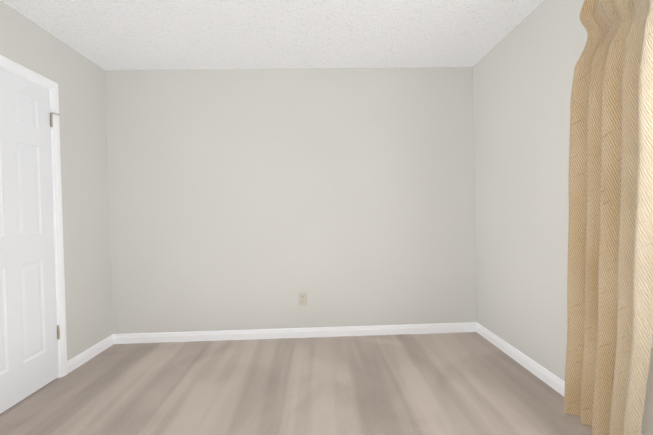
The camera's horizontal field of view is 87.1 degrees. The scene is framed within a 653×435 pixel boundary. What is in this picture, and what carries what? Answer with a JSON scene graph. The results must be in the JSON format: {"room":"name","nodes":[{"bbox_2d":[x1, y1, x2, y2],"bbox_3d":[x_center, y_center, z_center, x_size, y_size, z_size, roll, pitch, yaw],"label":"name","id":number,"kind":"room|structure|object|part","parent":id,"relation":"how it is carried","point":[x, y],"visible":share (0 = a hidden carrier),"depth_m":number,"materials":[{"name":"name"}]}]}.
{"room":"empty bedroom","nodes":[
{"label":"empty bedroom","id":0,"kind":"room"},
{"bbox_2d":[0,0,112,360],"bbox_3d":[-1.945,-0.060,0.987,0.120,2.449,4.176,-1,1,-2],"label":"wall","id":1,"kind":"structure","parent":0,"point":[76,76],"depth_m":2.69,"materials":[{"name":"paint"}]},
{"bbox_2d":[0,67,59,413],"bbox_3d":[-1.904,0.120,2.108,0.096,2.033,0.723,-1,1,-2],"label":"door","id":2,"kind":"structure","parent":1,"relation":"in","point":[28,342],"depth_m":2.19,"materials":[{"name":"white paint"}]},
{"bbox_3d":[-1.911,0.064,2.443,0.035,1.608,0.052,-1,1,-2],"label":"door hinges","id":3,"kind":"part","parent":2,"relation":"part of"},
{"bbox_2d":[0,55,67,377],"bbox_3d":[-1.972,0.095,2.085,0.147,2.111,0.814,-1,1,-2],"label":"door frame","id":4,"kind":"structure","parent":1,"relation":"attached to","point":[24,72],"depth_m":2.45,"materials":[{"name":"white paint"}]},
{"bbox_2d":[67,334,114,372],"bbox_3d":[-1.906,1.097,2.783,0.015,0.086,0.549,-1,1,-2],"label":"baseboard","id":5,"kind":"structure","parent":1,"relation":"attached to","point":[88,354],"depth_m":2.76,"materials":[{"name":"white paint"}]},
{"bbox_2d":[1,0,543,69],"bbox_3d":[-0.214,-1.384,1.024,3.642,0.120,4.416,-1,1,-2],"label":"ceiling","id":6,"kind":"structure","parent":0,"point":[183,34],"depth_m":2.47,"materials":[{"name":"white paint"}]},
{"bbox_2d":[105,67,476,333],"bbox_3d":[-0.252,-0.128,3.188,3.642,2.449,0.120,-1,1,-2],"label":"wall","id":7,"kind":"structure","parent":0,"point":[245,199],"depth_m":3.12,"materials":[{"name":"paint"}]},
{"bbox_2d":[115,322,474,343],"bbox_3d":[-0.275,1.055,3.136,3.300,0.086,0.015,-1,1,-2],"label":"baseboard","id":8,"kind":"structure","parent":7,"relation":"attached to","point":[160,337],"depth_m":3.13,"materials":[{"name":"white paint"}]},
{"bbox_2d":[299,293,306,304],"bbox_3d":[-0.216,0.746,3.136,0.074,0.116,0.008,-1,1,-2],"label":"electrical outlet plate","id":9,"kind":"object","parent":7,"relation":"attached to","point":[302,298],"visible":1,"depth_m":3.13,"materials":[{"name":"beige plastic"}]},
{"bbox_2d":[0,332,592,434],"bbox_3d":[-0.157,1.184,1.059,3.642,0.120,4.416,-1,1,-2],"label":"floor","id":10,"kind":"structure","parent":0,"point":[467,383],"depth_m":2.18,"materials":[{"name":"wood"}]},
{"bbox_2d":[473,0,652,434],"bbox_3d":[1.504,-0.138,1.093,0.130,2.449,4.176,-1,1,-2],"label":"wall","id":11,"kind":"structure","parent":0,"point":[523,72],"depth_m":2.37,"materials":[{"name":"paint"}]},
{"bbox_2d":[475,322,642,434],"bbox_3d":[1.458,1.044,1.107,0.015,0.086,4.176,-1,1,-2],"label":"baseboard","id":12,"kind":"structure","parent":11,"relation":"attached to","point":[551,380],"depth_m":2.44,"materials":[{"name":"white paint"}]},
{"bbox_2d":[564,0,652,434],"bbox_3d":[1.367,-0.082,1.172,0.143,2.315,1.460,-1,1,-2],"label":"curtain","id":13,"kind":"object","parent":11,"relation":"hanging from","point":[610,286],"visible":1,"depth_m":1.59,"materials":[{"name":"fabric"}]}
]}

